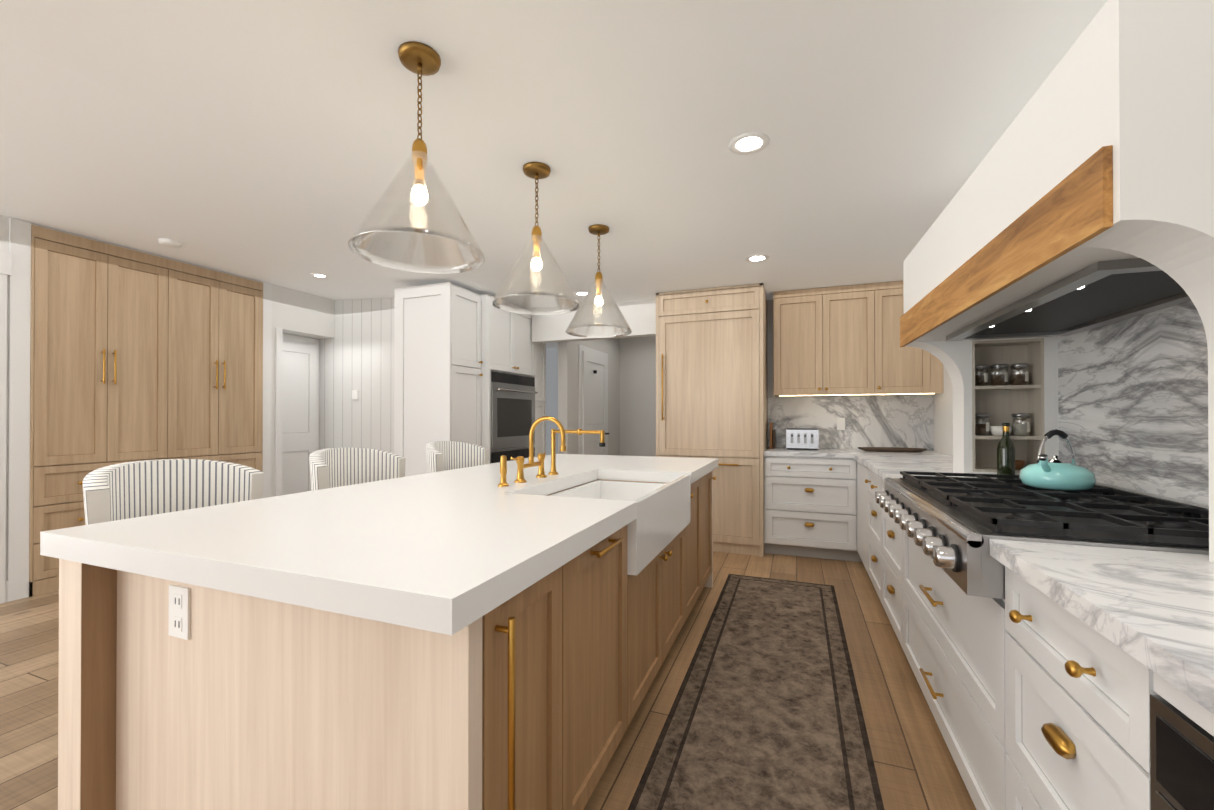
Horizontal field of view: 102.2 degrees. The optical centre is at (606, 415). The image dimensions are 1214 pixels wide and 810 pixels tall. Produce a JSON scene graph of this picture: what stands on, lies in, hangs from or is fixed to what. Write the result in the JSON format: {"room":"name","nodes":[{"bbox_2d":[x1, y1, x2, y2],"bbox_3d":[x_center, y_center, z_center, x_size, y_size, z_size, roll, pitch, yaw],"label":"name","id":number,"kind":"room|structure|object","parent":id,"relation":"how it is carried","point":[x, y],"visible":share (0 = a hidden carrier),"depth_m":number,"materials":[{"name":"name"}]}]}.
{"room":"kitchen","nodes":[
{"label":"kitchen","id":0,"kind":"room"},
{"bbox_2d":[0,215,334,580],"bbox_3d":[-4.956,-0.149,1.608,0.650,2.750,8.700,0,0,21],"label":"wall","id":1,"kind":"structure","parent":0,"point":[300,313],"depth_m":4.99,"materials":[{"name":"white paint"}]},
{"bbox_2d":[0,217,30,603],"bbox_3d":[-5.066,-0.053,0.379,0.030,2.545,6.329,0,0,21],"label":"door frame","id":2,"kind":"structure","parent":1,"relation":"attached to","point":[15,264],"depth_m":3.27,"materials":[{"name":"white wood"}]},
{"bbox_2d":[282,334,318,494],"bbox_3d":[-3.405,0.188,5.338,0.035,2.112,0.580,0,0,21],"label":"door","id":3,"kind":"structure","parent":1,"relation":"in","point":[300,401],"depth_m":5.38,"materials":[{"name":"white wood"}]},
{"bbox_2d":[319,298,393,452],"bbox_3d":[-2.556,-0.131,5.409,1.810,2.750,0.120,0,0,21],"label":"wall","id":4,"kind":"structure","parent":0,"point":[357,352],"depth_m":5.42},
{"bbox_2d":[352,390,357,398],"bbox_3d":[-2.791,-0.225,5.427,0.080,0.100,0.014,0,0,21],"label":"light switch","id":5,"kind":"object","parent":4,"relation":"attached to","point":[354,394],"visible":0.86,"depth_m":5.42,"materials":[{"name":"white plastic"}]},
{"bbox_2d":[0,551,975,809],"bbox_3d":[-2.249,1.261,2.700,8.850,0.060,12.700,0,0,21],"label":"floor","id":6,"kind":"structure","parent":0,"point":[916,767],"depth_m":2.10,"materials":[{"name":"brown wood"}]},
{"bbox_2d":[29,225,180,596],"bbox_3d":[-4.017,-0.028,3.817,0.550,2.530,0.839,0,0,21],"label":"tall cabinet","id":7,"kind":"object","parent":6,"relation":"on","point":[137,356],"depth_m":3.62,"materials":[{"name":"brown wood"}]},
{"bbox_2d":[83,459,263,524],"bbox_3d":[-1.572,0.702,1.841,0.483,1.051,0.569,0,0,21],"label":"stool","id":8,"kind":"object","parent":6,"relation":"on","point":[121,491],"visible":0.15,"depth_m":1.92,"materials":[{"name":"white fabric"}]},
{"bbox_2d":[181,262,262,471],"bbox_3d":[-3.761,-0.025,4.480,0.550,2.530,0.839,0,0,21],"label":"tall cabinet","id":9,"kind":"object","parent":6,"relation":"on","point":[222,313],"depth_m":4.43,"materials":[{"name":"brown wood"}]},
{"bbox_2d":[309,448,405,490],"bbox_3d":[-1.277,0.706,2.606,0.483,1.051,0.569,0,0,21],"label":"stool","id":10,"kind":"object","parent":6,"relation":"on","point":[333,467],"visible":0.17,"depth_m":2.73,"materials":[{"name":"white fabric"}]},
{"bbox_2d":[58,464,717,809],"bbox_3d":[-0.313,0.800,2.403,1.278,0.858,2.906,0,0,21],"label":"kitchen island","id":11,"kind":"object","parent":6,"relation":"on","point":[504,632],"depth_m":1.18,"materials":[{"name":"brown wood"}]},
{"bbox_2d":[40,454,717,639],"bbox_3d":[-0.334,0.340,2.418,1.310,0.061,2.956,0,0,21],"label":"island countertop","id":12,"kind":"structure","parent":11,"relation":"on","point":[428,552],"depth_m":1.21,"materials":[{"name":"white stone"}]},
{"bbox_2d":[496,416,604,487],"bbox_3d":[-0.233,0.157,2.299,0.338,0.304,0.520,0,0,21],"label":"faucet","id":13,"kind":"object","parent":12,"relation":"on","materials":[{"name":"gold metal"}]},
{"bbox_2d":[528,472,679,499],"bbox_3d":[0.027,0.446,2.287,0.537,0.258,0.956,0,0,21],"label":"sink","id":14,"kind":"object","parent":12,"relation":"in","point":[626,484],"depth_m":2.72,"materials":[{"name":"white ceramic"}]},
{"bbox_2d":[394,282,477,476],"bbox_3d":[-1.568,0.043,4.565,0.620,2.396,0.460,0,0,21],"label":"tall cabinet","id":15,"kind":"object","parent":6,"relation":"on","point":[469,367],"depth_m":4.38,"materials":[{"name":"white wood"}]},
{"bbox_2d":[426,441,487,472],"bbox_3d":[-0.978,0.710,3.381,0.483,1.051,0.569,0,0,21],"label":"stool","id":16,"kind":"object","parent":6,"relation":"on","point":[444,455],"visible":0.1,"depth_m":3.52,"materials":[{"name":"white fabric"}]},
{"bbox_2d":[478,294,541,463],"bbox_3d":[-1.279,0.046,5.178,0.717,2.396,1.015,0,0,21],"label":"tall cabinet","id":17,"kind":"object","parent":6,"relation":"on","point":[509,362],"depth_m":4.93,"materials":[{"name":"white wood"}]},
{"bbox_2d":[542,343,545,454],"bbox_3d":[-1.078,0.048,5.700,0.717,2.396,0.270,0,0,21],"label":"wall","id":18,"kind":"structure","parent":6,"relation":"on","point":[543,344],"depth_m":5.67,"materials":[{"name":"white paint"}]},
{"bbox_2d":[656,283,766,556],"bbox_3d":[1.027,0.044,4.749,0.970,2.395,0.727,0,0,21],"label":"paneled refrigerator","id":19,"kind":"object","parent":6,"relation":"on","point":[711,372],"visible":0.85,"depth_m":4.42,"materials":[{"name":"brown wood"}]},
{"bbox_2d":[628,574,883,809],"bbox_3d":[0.737,1.224,2.228,0.740,0.007,3.070,0,0,21],"label":"rug","id":20,"kind":"object","parent":6,"relation":"on","point":[765,712],"visible":1,"depth_m":1.97,"materials":[{"name":"brown fabric"}]},
{"bbox_2d":[764,455,859,561],"bbox_3d":[1.838,0.800,4.480,0.730,0.879,0.638,0,0,21],"label":"base cabinet","id":21,"kind":"object","parent":6,"relation":"on","point":[810,503],"depth_m":4.20,"materials":[{"name":"white wood"}]},
{"bbox_2d":[764,447,952,455],"bbox_3d":[2.160,0.339,4.363,1.416,0.040,0.629,0,0,21],"label":"countertop","id":22,"kind":"structure","parent":21,"relation":"on","point":[778,450],"depth_m":4.28,"materials":[{"name":"white stone"}]},
{"bbox_2d":[770,422,775,448],"bbox_3d":[1.603,0.196,4.737,0.043,0.248,0.265,0,0,21],"label":"cutting board","id":23,"kind":"object","parent":22,"relation":"on","point":[772,438],"visible":0.98,"depth_m":4.64,"materials":[{"name":"brown wood"}]},
{"bbox_2d":[786,428,818,449],"bbox_3d":[1.826,0.223,4.583,0.280,0.192,0.202,0,0,21],"label":"toaster","id":24,"kind":"object","parent":22,"relation":"on","point":[802,438],"visible":1,"depth_m":4.50,"materials":[{"name":"silver metal"}]},
{"bbox_2d":[858,447,926,451],"bbox_3d":[2.493,0.302,4.283,0.540,0.030,0.200,0,0,21],"label":"tray","id":25,"kind":"object","parent":22,"relation":"on","point":[887,449],"visible":1,"depth_m":4.24,"materials":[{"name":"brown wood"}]},
{"bbox_2d":[853,457,952,565],"bbox_3d":[2.020,0.769,3.079,0.755,0.928,0.609,0,0,21],"label":"base cabinet","id":26,"kind":"object","parent":6,"relation":"on","point":[861,461],"depth_m":3.65,"materials":[{"name":"white wood"}]},
{"bbox_2d":[853,453,952,456],"bbox_3d":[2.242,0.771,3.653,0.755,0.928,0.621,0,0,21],"label":"countertop","id":27,"kind":"structure","parent":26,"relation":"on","point":[854,454],"depth_m":3.84,"materials":[{"name":"white stone"}]},
{"bbox_2d":[865,465,1018,600],"bbox_3d":[1.800,0.766,2.510,0.755,0.928,0.612,0,0,21],"label":"base cabinet","id":28,"kind":"object","parent":6,"relation":"on","point":[872,472],"depth_m":3.06,"materials":[{"name":"white wood"}]},
{"bbox_2d":[997,423,1014,478],"bbox_3d":[1.870,0.172,2.295,0.067,0.272,0.068,0,0,21],"label":"oil bottle","id":29,"kind":"object","parent":28,"relation":"on","point":[1005,456],"visible":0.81,"depth_m":2.27,"materials":[{"name":"green glass"}]},
{"bbox_2d":[881,473,1208,765],"bbox_3d":[1.470,0.762,1.653,0.755,0.928,1.225,0,0,21],"label":"range cooker","id":30,"kind":"object","parent":6,"relation":"on","point":[920,516],"depth_m":1.66,"materials":[{"name":"white"}]},
{"bbox_2d":[1019,429,1096,490],"bbox_3d":[1.612,0.156,1.753,0.205,0.210,0.222,0,0,21],"label":"kettle","id":31,"kind":"object","parent":30,"relation":"on","point":[1056,472],"visible":1,"depth_m":1.70,"materials":[{"name":"teal metal"}]},
{"bbox_2d":[957,525,1213,809],"bbox_3d":[1.154,0.758,0.836,0.755,0.928,0.527,0,0,21],"label":"base cabinet","id":32,"kind":"object","parent":6,"relation":"on","point":[1057,646],"depth_m":1.11,"materials":[{"name":"white wood"}]},
{"bbox_2d":[900,0,1213,562],"bbox_3d":[1.561,-0.257,1.665,0.635,1.124,1.762,0,0,20],"label":"hood","id":33,"kind":"object","parent":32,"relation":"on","point":[1082,200],"visible":0.9,"depth_m":1.17,"materials":[{"name":"white paint"}]},
{"bbox_2d":[975,365,987,385],"bbox_3d":[1.834,-0.193,2.412,0.067,0.105,0.067,0,0,21],"label":"jar","id":34,"kind":"object","parent":33,"relation":"on","point":[981,379],"visible":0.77,"depth_m":2.39,"materials":[{"name":"clear glass"}]},
{"bbox_2d":[975,414,989,435],"bbox_3d":[1.839,0.046,2.409,0.069,0.107,0.069,0,0,21],"label":"jar","id":35,"kind":"object","parent":33,"relation":"on","point":[983,429],"visible":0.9,"depth_m":2.38,"materials":[{"name":"clear glass"}]},
{"bbox_2d":[990,364,1007,385],"bbox_3d":[1.909,-0.193,2.383,0.067,0.105,0.067,0,0,21],"label":"jar","id":36,"kind":"object","parent":33,"relation":"on","point":[1001,379],"visible":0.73,"depth_m":2.36,"materials":[{"name":"clear glass"}]},
{"bbox_2d":[990,426,1011,435],"bbox_3d":[1.913,0.077,2.380,0.087,0.045,0.088,0,0,21],"label":"bowls","id":37,"kind":"object","parent":33,"relation":"on","point":[996,430],"visible":0.75,"depth_m":2.36,"materials":[{"name":"white ceramic"}]},
{"bbox_2d":[1010,363,1028,384],"bbox_3d":[1.983,-0.193,2.354,0.067,0.105,0.067,0,0,21],"label":"jar","id":38,"kind":"object","parent":33,"relation":"on","point":[1022,378],"visible":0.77,"depth_m":2.33,"materials":[{"name":"clear glass"}]},
{"bbox_2d":[1015,460,1024,468],"bbox_3d":[1.962,0.239,2.366,0.090,0.040,0.090,0,0,21],"label":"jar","id":39,"kind":"object","parent":33,"relation":"on","point":[1019,464],"visible":0.33,"depth_m":2.33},
{"bbox_2d":[1012,413,1029,435],"bbox_3d":[1.988,0.045,2.352,0.069,0.107,0.069,0,0,21],"label":"jar","id":40,"kind":"object","parent":33,"relation":"on","point":[1021,429],"visible":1,"depth_m":2.33,"materials":[{"name":"clear glass"}]},
{"bbox_2d":[1065,597,1213,809],"bbox_3d":[0.921,0.755,0.231,0.755,0.928,0.770,0,0,21],"label":"base cabinet","id":41,"kind":"object","parent":6,"relation":"on","point":[1139,679],"depth_m":0.73,"materials":[{"name":"white wood"}]},
{"bbox_2d":[0,0,1107,347],"bbox_3d":[-2.249,-1.349,2.713,8.850,0.362,12.700,0,0,21],"label":"ceiling","id":42,"kind":"structure","parent":0,"point":[882,124],"depth_m":2.00,"materials":[{"name":"white paint"}]},
{"bbox_2d":[158,238,181,247],"bbox_3d":[-3.209,-1.260,3.598,0.132,0.034,0.132,0,0,21],"label":"smoke detector","id":43,"kind":"object","parent":42,"relation":"attached to","point":[170,243],"visible":1,"depth_m":3.57,"materials":[{"name":"white plastic"}]},
{"bbox_2d":[311,273,328,277],"bbox_3d":[-2.586,-1.254,4.407,0.140,0.006,0.140,0,0,21],"label":"recessed light","id":44,"kind":"object","parent":42,"relation":"in","point":[318,275],"visible":1,"depth_m":4.40,"materials":[{"name":"white"}]},
{"bbox_2d":[348,41,484,273],"bbox_3d":[-0.613,-0.848,1.602,0.414,0.652,0.414,0,0,21],"label":"pendant light","id":45,"kind":"object","parent":42,"relation":"hanging from","point":[418,58],"visible":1,"depth_m":1.55,"materials":[{"name":"clear glass"}]},
{"bbox_2d":[492,162,579,314],"bbox_3d":[-0.334,-0.844,2.325,0.414,0.652,0.414,0,0,21],"label":"pendant light","id":46,"kind":"object","parent":42,"relation":"hanging from","point":[536,170],"visible":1,"depth_m":2.27,"materials":[{"name":"clear glass"}]},
{"bbox_2d":[574,291,587,295],"bbox_3d":[-0.234,-1.156,4.668,0.170,0.006,0.170,0,0,21],"label":"recessed light","id":47,"kind":"object","parent":42,"relation":"in","point":[581,293],"visible":0.67,"depth_m":4.66,"materials":[{"name":"white"}]},
{"bbox_2d":[566,224,631,337],"bbox_3d":[-0.051,-0.841,3.058,0.414,0.652,0.414,0,0,21],"label":"pendant light","id":48,"kind":"object","parent":42,"relation":"hanging from","point":[598,230],"visible":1,"depth_m":3.00,"materials":[{"name":"clear glass"}]},
{"bbox_2d":[729,132,769,154],"bbox_3d":[0.612,-1.168,2.111,0.170,0.006,0.170,0,0,21],"label":"recessed light","id":49,"kind":"object","parent":42,"relation":"in","point":[749,143],"visible":1,"depth_m":2.11,"materials":[{"name":"white plastic"}]},
{"bbox_2d":[745,254,768,261],"bbox_3d":[1.114,-1.161,3.633,0.170,0.006,0.170,0,0,21],"label":"recessed light","id":50,"kind":"object","parent":42,"relation":"in","point":[758,258],"visible":1,"depth_m":3.63,"materials":[{"name":"white"}]},
{"bbox_2d":[558,339,619,455],"bbox_3d":[-0.171,0.020,6.519,0.120,2.460,1.890,0,0,21],"label":"wall","id":51,"kind":"structure","parent":0,"point":[568,353],"depth_m":5.85,"materials":[{"name":"white paint"}]},
{"bbox_2d":[579,344,608,454],"bbox_3d":[-0.128,0.199,6.335,0.090,2.100,0.960,0,0,21],"label":"hall door","id":52,"kind":"structure","parent":51,"relation":"in","point":[593,389],"depth_m":6.25,"materials":[{"name":"white wood"}]},
{"bbox_2d":[532,299,655,342],"bbox_3d":[-0.123,-1.012,5.181,1.471,0.410,0.120,0,0,21],"label":"wall","id":53,"kind":"structure","parent":0,"point":[640,315],"depth_m":5.16,"materials":[{"name":"white paint"}]},
{"bbox_2d":[620,339,655,456],"bbox_3d":[0.770,0.023,7.115,1.200,2.460,0.100,0,0,21],"label":"wall","id":54,"kind":"structure","parent":0,"point":[632,394],"depth_m":7.18,"materials":[{"name":"white paint"}]},
{"bbox_2d":[767,299,932,446],"bbox_3d":[1.842,0.012,4.889,2.390,2.460,0.120,0,0,21],"label":"wall","id":55,"kind":"structure","parent":0,"point":[769,348],"depth_m":4.91,"materials":[{"name":"white paint"}]},
{"bbox_2d":[773,282,884,396],"bbox_3d":[2.035,-0.670,4.577,0.898,0.970,0.329,0,0,21],"label":"upper cabinet","id":56,"kind":"object","parent":55,"relation":"attached to","point":[837,341],"depth_m":4.42,"materials":[{"name":"brown wood"}]},
{"bbox_2d":[885,281,942,394],"bbox_3d":[2.611,-0.671,4.354,0.565,0.970,0.329,0,0,21],"label":"upper cabinet","id":57,"kind":"object","parent":55,"relation":"attached to","point":[909,370],"depth_m":4.22,"materials":[{"name":"brown wood"}]},
{"bbox_2d":[933,365,952,454],"bbox_3d":[1.248,-0.013,-0.134,0.120,2.460,9.920,0,0,21],"label":"wall","id":58,"kind":"structure","parent":0,"point":[943,422],"depth_m":4.07,"materials":[{"name":"white paint"}]},
{"bbox_2d":[1058,300,1208,505],"bbox_3d":[1.819,-0.042,1.554,0.029,0.694,1.720,0,0,21],"label":"backsplash","id":59,"kind":"structure","parent":58,"relation":"attached to","point":[1132,403],"depth_m":1.70,"materials":[{"name":"stone"}]}
]}

